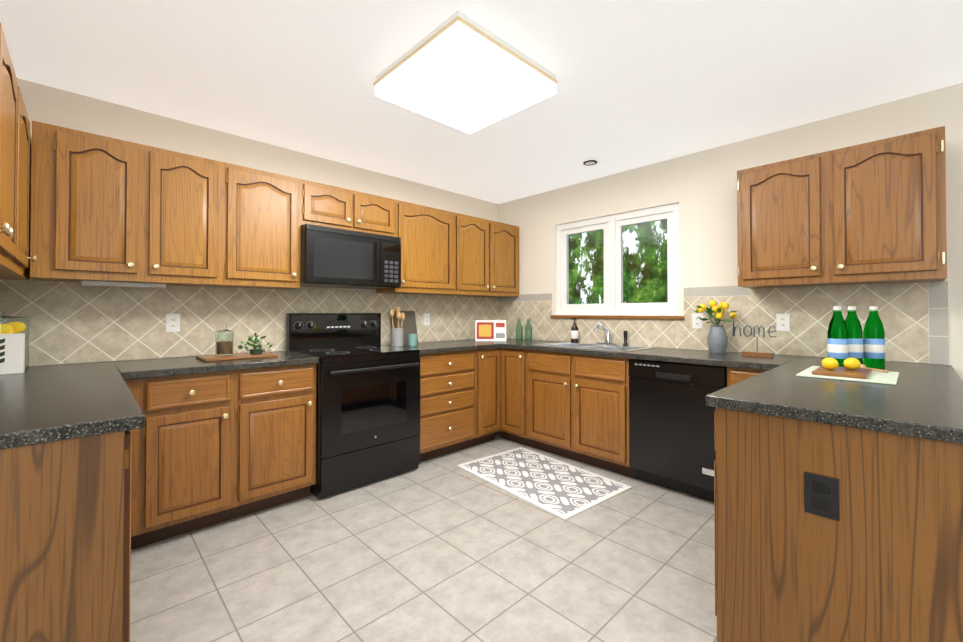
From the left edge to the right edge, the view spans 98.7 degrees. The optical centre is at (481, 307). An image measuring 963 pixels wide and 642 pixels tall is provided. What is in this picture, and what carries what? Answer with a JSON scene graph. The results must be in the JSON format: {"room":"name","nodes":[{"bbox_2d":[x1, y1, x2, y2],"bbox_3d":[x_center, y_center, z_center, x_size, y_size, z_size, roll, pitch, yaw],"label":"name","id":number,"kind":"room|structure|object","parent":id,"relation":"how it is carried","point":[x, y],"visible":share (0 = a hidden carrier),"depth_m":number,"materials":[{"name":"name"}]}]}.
{"room":"kitchen","nodes":[
{"label":"kitchen","id":0,"kind":"room"},
{"bbox_2d":[17,78,498,365],"bbox_3d":[-2.399,0.006,2.308,7.320,2.440,0.120,1,-1,-44],"label":"wall","id":1,"kind":"structure","parent":0,"point":[58,107],"depth_m":2.81,"materials":[{"name":"paint"}]},
{"bbox_2d":[7,255,36,279],"bbox_3d":[-2.396,-0.531,1.985,0.328,0.762,0.354,1,-1,-44],"label":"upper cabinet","id":2,"kind":"object","parent":1,"relation":"attached to","point":[34,258],"depth_m":1.96,"materials":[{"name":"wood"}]},
{"bbox_2d":[30,120,225,286],"bbox_3d":[-1.996,-0.527,2.388,0.800,0.762,0.328,1,-1,-44],"label":"upper cabinet","id":3,"kind":"object","parent":1,"relation":"attached to","point":[105,208],"depth_m":2.23,"materials":[{"name":"brown wood"}]},
{"bbox_2d":[81,281,165,287],"bbox_3d":[-2.037,-0.133,2.365,0.360,0.023,0.100,1,-1,-44],"label":"under-cabinet light","id":4,"kind":"object","parent":3,"relation":"attached to","point":[119,284],"visible":1,"depth_m":2.33,"materials":[{"name":"white plastic"}]},
{"bbox_2d":[0,277,498,365],"bbox_3d":[-1.220,0.083,3.349,3.921,0.476,0.008,1,-1,-44],"label":"backsplash","id":5,"kind":"structure","parent":1,"relation":"attached to","point":[73,322],"depth_m":2.66,"materials":[{"name":"tile"}]},
{"bbox_2d":[166,314,179,331],"bbox_3d":[-1.959,0.094,2.629,0.072,0.114,0.007,1,-1,-44],"label":"electrical outlet","id":6,"kind":"object","parent":5,"relation":"attached to","point":[172,322],"visible":1,"depth_m":2.63,"materials":[{"name":"white plastic"}]},
{"bbox_2d":[423,313,429,324],"bbox_3d":[-0.531,0.109,3.999,0.072,0.114,0.007,1,-1,-44],"label":"electrical outlet","id":7,"kind":"object","parent":5,"relation":"attached to","point":[426,318],"visible":1,"depth_m":4.00,"materials":[{"name":"white plastic"}]},
{"bbox_2d":[226,163,305,289],"bbox_3d":[-1.535,-0.522,2.830,0.476,0.762,0.328,1,-1,-44],"label":"upper cabinet","id":8,"kind":"object","parent":1,"relation":"attached to","point":[266,211],"depth_m":2.71,"materials":[{"name":"brown wood"}]},
{"bbox_2d":[306,180,397,236],"bbox_3d":[-1.089,-0.738,3.261,0.762,0.320,0.328,1,-1,-44],"label":"upper cabinet","id":9,"kind":"object","parent":1,"relation":"attached to","point":[326,205],"depth_m":3.13,"materials":[{"name":"brown wood"}]},
{"bbox_2d":[300,224,400,289],"bbox_3d":[-1.053,-0.370,3.220,0.758,0.410,0.428,1,-1,-44],"label":"microwave","id":10,"kind":"object","parent":9,"relation":"attached to","point":[338,258],"visible":0.98,"depth_m":3.04,"materials":[{"name":"black metal"}]},
{"bbox_2d":[376,200,457,295],"bbox_3d":[-0.585,-0.512,3.742,0.634,0.762,0.328,1,-1,-44],"label":"upper cabinet","id":11,"kind":"object","parent":1,"relation":"attached to","point":[428,235],"depth_m":3.63,"materials":[{"name":"brown wood"}]},
{"bbox_2d":[458,213,518,296],"bbox_3d":[-0.023,-0.506,4.281,0.924,0.762,0.328,1,-1,-44],"label":"upper cabinet","id":12,"kind":"object","parent":1,"relation":"attached to","point":[488,250],"depth_m":4.14,"materials":[{"name":"brown wood"}]},
{"bbox_2d":[130,431,716,641],"bbox_3d":[0.232,1.246,-0.448,7.320,0.100,7.720,1,-1,-44],"label":"floor","id":13,"kind":"structure","parent":0,"point":[443,548],"depth_m":1.93,"materials":[{"name":"tile"}]},
{"bbox_2d":[0,430,131,641],"bbox_3d":[-1.585,0.777,1.339,0.623,0.876,1.137,1,-1,-44],"label":"base cabinet","id":14,"kind":"object","parent":13,"relation":"on","point":[65,540],"visible":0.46,"depth_m":1.05,"materials":[{"name":"brown wood"}]},
{"bbox_2d":[0,361,144,448],"bbox_3d":[-1.788,0.322,1.576,0.651,0.037,1.774,1,-1,-44],"label":"countertop","id":15,"kind":"structure","parent":14,"relation":"on","point":[45,403],"depth_m":1.30,"materials":[{"name":"stone"}]},
{"bbox_2d":[0,333,24,374],"bbox_3d":[-2.250,0.214,1.927,0.160,0.185,0.081,1,-1,-44],"label":"block","id":16,"kind":"object","parent":15,"relation":"on","point":[12,353],"visible":1,"depth_m":1.93,"materials":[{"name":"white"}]},
{"bbox_2d":[0,309,30,368],"bbox_3d":[-2.382,0.157,2.058,0.188,0.303,0.188,1,-1,-44],"label":"lemon jar","id":17,"kind":"object","parent":15,"relation":"on","point":[12,324],"visible":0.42,"depth_m":2.05,"materials":[{"name":"clear glass"}]},
{"bbox_2d":[120,351,318,378],"bbox_3d":[-1.591,0.333,2.535,0.943,0.037,0.664,1,-1,-44],"label":"countertop","id":18,"kind":"structure","parent":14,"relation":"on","point":[159,367],"depth_m":2.33,"materials":[{"name":"stone"}]},
{"bbox_2d":[196,351,277,361],"bbox_3d":[-1.557,0.306,2.641,0.400,0.016,0.280,1,-1,-44],"label":"cutting board","id":19,"kind":"object","parent":18,"relation":"on","point":[234,356],"visible":0.92,"depth_m":2.57,"materials":[{"name":"brown wood"}]},
{"bbox_2d":[215,324,233,354],"bbox_3d":[-1.642,0.201,2.643,0.108,0.193,0.108,1,-1,-44],"label":"glass canister","id":20,"kind":"object","parent":19,"relation":"on","point":[224,340],"visible":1,"depth_m":2.61,"materials":[{"name":"clear glass"}]},
{"bbox_2d":[238,333,272,353],"bbox_3d":[-1.474,0.227,2.686,0.191,0.141,0.169,1,-1,-44],"label":"herb plant","id":21,"kind":"object","parent":19,"relation":"on","point":[255,350],"visible":1,"depth_m":2.67,"materials":[{"name":"green plant"}]},
{"bbox_2d":[124,364,315,549],"bbox_3d":[-1.607,0.790,2.522,0.976,0.876,0.652,1,-1,-44],"label":"base cabinet","id":22,"kind":"object","parent":13,"relation":"on","point":[211,448],"visible":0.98,"depth_m":2.28,"materials":[{"name":"brown wood"}]},
{"bbox_2d":[286,313,419,498],"bbox_3d":[-0.943,0.631,3.095,0.766,1.183,0.690,1,-1,-44],"label":"range","id":23,"kind":"object","parent":13,"relation":"on","point":[367,407],"visible":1,"depth_m":2.90,"materials":[{"name":"black metal"}]},
{"bbox_2d":[419,348,498,461],"bbox_3d":[-0.365,0.803,3.734,0.948,0.876,0.623,1,-1,-44],"label":"base cabinet","id":24,"kind":"object","parent":13,"relation":"on","point":[459,390],"depth_m":3.48,"materials":[{"name":"brown wood"}]},
{"bbox_2d":[384,339,499,354],"bbox_3d":[-0.373,0.345,3.713,0.902,0.037,0.649,1,-1,-44],"label":"countertop","id":25,"kind":"structure","parent":24,"relation":"on","point":[455,345],"depth_m":3.59,"materials":[{"name":"stone"}]},
{"bbox_2d":[389,307,404,345],"bbox_3d":[-0.724,0.157,3.552,0.136,0.335,0.113,1,-1,-44],"label":"utensil crock","id":26,"kind":"object","parent":25,"relation":"on","point":[397,333],"visible":1,"depth_m":3.51,"materials":[{"name":"grey ceramic"}]},
{"bbox_2d":[390,311,417,343],"bbox_3d":[-0.705,0.177,3.776,0.260,0.300,0.075,1,-1,-44],"label":"leaning board","id":27,"kind":"object","parent":25,"relation":"on","point":[409,325],"visible":0.64,"depth_m":3.80,"materials":[{"name":"stone"}]},
{"bbox_2d":[408,334,416,345],"bbox_3d":[-0.600,0.275,3.601,0.079,0.100,0.080,1,-1,-44],"label":"mug","id":28,"kind":"object","parent":25,"relation":"on","point":[412,339],"visible":1,"depth_m":3.57,"materials":[{"name":"teal ceramic"}]},
{"bbox_2d":[499,348,522,443],"bbox_3d":[0.510,0.805,3.929,0.623,0.876,0.302,1,-1,-44],"label":"base cabinet","id":29,"kind":"object","parent":13,"relation":"on","point":[510,360],"depth_m":3.74,"materials":[{"name":"brown wood"}]},
{"bbox_2d":[488,338,527,341],"bbox_3d":[0.180,0.351,4.244,0.450,0.037,0.649,1,-1,-44],"label":"countertop","id":30,"kind":"structure","parent":29,"relation":"on","point":[507,339],"depth_m":4.09,"materials":[{"name":"stone"}]},
{"bbox_2d":[475,320,505,340],"bbox_3d":[0.094,0.228,4.174,0.267,0.207,0.267,1,-1,-44],"label":"cookbook","id":31,"kind":"object","parent":30,"relation":"on","point":[490,330],"visible":1,"depth_m":4.16,"materials":[{"name":"white paper"}]},
{"bbox_2d":[516,319,522,339],"bbox_3d":[0.390,0.222,4.288,0.072,0.220,0.072,1,-1,-44],"label":"glass bottle","id":32,"kind":"object","parent":30,"relation":"on","point":[519,331],"visible":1,"depth_m":4.26,"materials":[{"name":"green glass"}]},
{"bbox_2d":[525,319,531,340],"bbox_3d":[0.481,0.222,4.244,0.072,0.220,0.072,1,-1,-44],"label":"glass bottle","id":33,"kind":"object","parent":30,"relation":"on","point":[528,332],"visible":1,"depth_m":4.22,"materials":[{"name":"green glass"}]},
{"bbox_2d":[457,447,631,519],"bbox_3d":[0.417,1.229,3.028,0.700,0.008,1.080,0,-1,-39],"label":"rug","id":34,"kind":"object","parent":13,"relation":"on","point":[561,490],"visible":0.86,"depth_m":2.92,"materials":[{"name":"white fabric"}]},
{"bbox_2d":[523,350,634,477],"bbox_3d":[0.938,0.800,3.483,0.623,0.876,0.934,1,-1,-44],"label":"base cabinet","id":35,"kind":"object","parent":13,"relation":"on","point":[572,406],"depth_m":3.23,"materials":[{"name":"brown wood"}]},
{"bbox_2d":[480,340,956,373],"bbox_3d":[1.143,0.340,3.255,0.651,0.037,3.409,1,-1,-44],"label":"countertop","id":36,"kind":"structure","parent":35,"relation":"on","point":[690,356],"depth_m":2.71,"materials":[{"name":"stone"}]},
{"bbox_2d":[534,342,657,351],"bbox_3d":[0.939,0.407,3.489,0.564,0.175,0.856,1,-1,-44],"label":"sink","id":37,"kind":"object","parent":36,"relation":"in","point":[603,347],"visible":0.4,"depth_m":3.53,"materials":[{"name":"silver metal"}]},
{"bbox_2d":[571,318,578,342],"bbox_3d":[0.877,0.209,3.903,0.082,0.229,0.073,1,-1,-44],"label":"soap bottle","id":38,"kind":"object","parent":37,"relation":"on","point":[574,333],"visible":0.96,"depth_m":3.88,"materials":[{"name":"brown"}]},
{"bbox_2d":[594,322,627,345],"bbox_3d":[1.083,0.224,3.573,0.238,0.193,0.289,1,-1,-44],"label":"faucet","id":39,"kind":"object","parent":36,"relation":"on","point":[608,334],"visible":1,"depth_m":3.62,"materials":[{"name":"silver metal"}]},
{"bbox_2d":[695,300,737,352],"bbox_3d":[1.681,0.131,2.959,0.190,0.374,0.288,1,-1,-44],"label":"flower vase","id":40,"kind":"object","parent":36,"relation":"on","point":[717,339],"visible":1,"depth_m":2.92,"materials":[{"name":"ceramic"}]},
{"bbox_2d":[732,314,776,356],"bbox_3d":[1.802,0.178,2.738,0.050,0.276,0.251,1,-1,-44],"label":"home sign","id":41,"kind":"object","parent":36,"relation":"on","point":[757,353],"visible":0.98,"depth_m":2.72,"materials":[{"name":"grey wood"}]},
{"bbox_2d":[827,306,848,366],"bbox_3d":[1.849,0.150,2.147,0.084,0.318,0.085,1,-1,-44],"label":"water bottle","id":42,"kind":"object","parent":36,"relation":"on","point":[837,342],"visible":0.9,"depth_m":2.12,"materials":[{"name":"green glass"}]},
{"bbox_2d":[845,306,862,364],"bbox_3d":[1.945,0.150,2.170,0.084,0.318,0.085,1,-1,-44],"label":"water bottle","id":43,"kind":"object","parent":36,"relation":"on","point":[855,331],"visible":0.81,"depth_m":2.14,"materials":[{"name":"green glass"}]},
{"bbox_2d":[863,306,885,368],"bbox_3d":[2.040,0.150,2.151,0.084,0.318,0.085,1,-1,-44],"label":"water bottle","id":44,"kind":"object","parent":36,"relation":"on","point":[874,351],"visible":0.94,"depth_m":2.12,"materials":[{"name":"green glass"}]},
{"bbox_2d":[629,359,726,501],"bbox_3d":[1.461,0.796,2.905,0.610,0.863,0.612,1,-1,-44],"label":"dishwasher","id":45,"kind":"object","parent":13,"relation":"on","point":[671,432],"visible":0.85,"depth_m":2.71,"materials":[{"name":"black metal"}]},
{"bbox_2d":[727,367,767,386],"bbox_3d":[1.799,0.791,2.587,0.622,0.876,0.303,1,-1,-44],"label":"base cabinet","id":46,"kind":"object","parent":13,"relation":"on","point":[734,375],"depth_m":2.44,"materials":[{"name":"brown wood"}]},
{"bbox_2d":[780,355,799,361],"bbox_3d":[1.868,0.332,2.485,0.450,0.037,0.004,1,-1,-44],"label":"countertop","id":47,"kind":"structure","parent":46,"relation":"on","point":[789,356],"depth_m":2.58,"materials":[{"name":"laminate"}]},
{"bbox_2d":[714,407,962,641],"bbox_3d":[1.450,0.780,1.642,1.225,0.876,0.613,1,-1,-44],"label":"base cabinet","id":48,"kind":"object","parent":13,"relation":"on","point":[881,560],"depth_m":1.20,"materials":[{"name":"brown wood"}]},
{"bbox_2d":[804,472,839,520],"bbox_3d":[1.003,0.554,1.220,0.007,0.120,0.080,1,-1,-44],"label":"outlet","id":49,"kind":"object","parent":48,"relation":"attached to","point":[821,495],"visible":1,"depth_m":1.22,"materials":[{"name":"black plastic"}]},
{"bbox_2d":[706,362,962,443],"bbox_3d":[1.431,0.323,1.619,1.200,0.037,0.649,1,-1,-44],"label":"countertop","id":50,"kind":"structure","parent":48,"relation":"on","point":[921,400],"depth_m":1.36,"materials":[{"name":"stone"}]},
{"bbox_2d":[796,366,898,384],"bbox_3d":[1.681,0.302,1.895,0.440,0.008,0.320,1,-1,-44],"label":"tea towel","id":51,"kind":"object","parent":50,"relation":"on","point":[889,377],"visible":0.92,"depth_m":1.79,"materials":[{"name":"white fabric"}]},
{"bbox_2d":[811,366,871,378],"bbox_3d":[1.653,0.291,1.895,0.320,0.013,0.180,1,-1,-44],"label":"serving board","id":52,"kind":"object","parent":51,"relation":"on","point":[859,373],"visible":0.88,"depth_m":1.83,"materials":[{"name":"brown wood"}]},
{"bbox_2d":[859,364,888,372],"bbox_3d":[1.853,0.285,1.956,0.101,0.026,0.106,1,-1,-44],"label":"honey dipper","id":53,"kind":"object","parent":51,"relation":"on","point":[873,369],"visible":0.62,"depth_m":1.95,"materials":[{"name":"brown wood"}]},
{"bbox_2d":[0,0,962,203],"bbox_3d":[0.232,-1.294,-0.420,7.320,0.100,7.720,1,-1,-44],"label":"ceiling","id":54,"kind":"structure","parent":0,"point":[640,83],"depth_m":2.10,"materials":[{"name":"white paint"}]},
{"bbox_2d":[373,10,557,133],"bbox_3d":[-0.086,-1.166,2.163,0.682,0.100,0.682,1,-1,-44],"label":"ceiling light","id":55,"kind":"object","parent":54,"relation":"attached to","point":[459,70],"visible":1,"depth_m":2.04,"materials":[{"name":"white plastic"}]},
{"bbox_2d":[583,160,596,165],"bbox_3d":[0.899,-1.198,3.420,0.116,0.008,0.116,1,-1,-44],"label":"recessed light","id":56,"kind":"object","parent":54,"relation":"attached to","point":[590,162],"visible":0.96,"depth_m":3.40,"materials":[{"name":"white plastic"}]},
{"bbox_2d":[499,83,962,380],"bbox_3d":[2.872,0.003,2.015,0.120,2.440,7.600,1,-1,-44],"label":"wall","id":57,"kind":"structure","parent":0,"point":[700,187],"depth_m":3.10,"materials":[{"name":"paint"}]},
{"bbox_2d":[555,203,679,315],"bbox_3d":[1.189,-0.386,3.752,0.090,0.905,1.200,1,-1,-44],"label":"window","id":58,"kind":"structure","parent":57,"relation":"in","point":[611,226],"depth_m":3.71,"materials":[{"name":"white plastic"}]},
{"bbox_2d":[550,315,684,319],"bbox_3d":[1.145,0.082,3.704,0.030,0.028,1.280,1,-1,-44],"label":"window sill","id":59,"kind":"structure","parent":57,"relation":"attached to","point":[619,317],"depth_m":3.64,"materials":[{"name":"brown wood"}]},
{"bbox_2d":[499,280,948,364],"bbox_3d":[1.371,0.083,3.483,0.010,0.478,3.402,1,-1,-44],"label":"backsplash","id":60,"kind":"structure","parent":57,"relation":"attached to","point":[914,317],"depth_m":2.79,"materials":[{"name":"tile"}]},
{"bbox_2d":[692,314,702,328],"bbox_3d":[1.657,0.100,3.176,0.007,0.114,0.072,1,-1,-44],"label":"electrical outlet","id":61,"kind":"object","parent":60,"relation":"attached to","point":[697,322],"visible":0.98,"depth_m":3.17,"materials":[{"name":"white plastic"}]},
{"bbox_2d":[776,314,789,330],"bbox_3d":[2.030,0.096,2.787,0.007,0.114,0.072,1,-1,-44],"label":"electrical outlet","id":62,"kind":"object","parent":60,"relation":"attached to","point":[782,322],"visible":1,"depth_m":2.78,"materials":[{"name":"white plastic"}]},
{"bbox_2d":[737,126,946,287],"bbox_3d":[2.095,-0.525,2.484,0.358,0.762,0.915,1,-1,-44],"label":"upper cabinet","id":63,"kind":"object","parent":57,"relation":"attached to","point":[873,212],"visible":1,"depth_m":2.32,"materials":[{"name":"brown wood"}]},
{"bbox_3d":[-2.017,-0.006,1.260,0.120,2.440,1.920,1,-1,-44],"label":"wall","id":64,"kind":"structure","parent":0,"visible":0},
{"bbox_2d":[0,23,23,274],"bbox_3d":[-1.586,-0.540,1.141,0.328,0.762,1.045,1,-1,-44],"label":"upper cabinet","id":65,"kind":"object","parent":64,"relation":"attached to","point":[15,169],"depth_m":1.50,"materials":[{"name":"brown wood"}]},
{"bbox_2d":[0,104,31,278],"bbox_3d":[-2.111,-0.534,1.688,0.328,0.762,0.470,1,-1,-44],"label":"upper cabinet","id":66,"kind":"object","parent":64,"relation":"attached to","point":[27,138],"depth_m":1.92,"materials":[{"name":"brown wood"}]},
{"label":"outside","id":67,"kind":"structure","parent":0,"visible":0},
{"bbox_2d":[569,220,667,303],"bbox_3d":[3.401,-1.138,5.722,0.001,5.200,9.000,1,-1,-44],"label":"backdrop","id":68,"kind":"structure","parent":67,"point":[628,266],"depth_m":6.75,"materials":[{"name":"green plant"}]}
]}

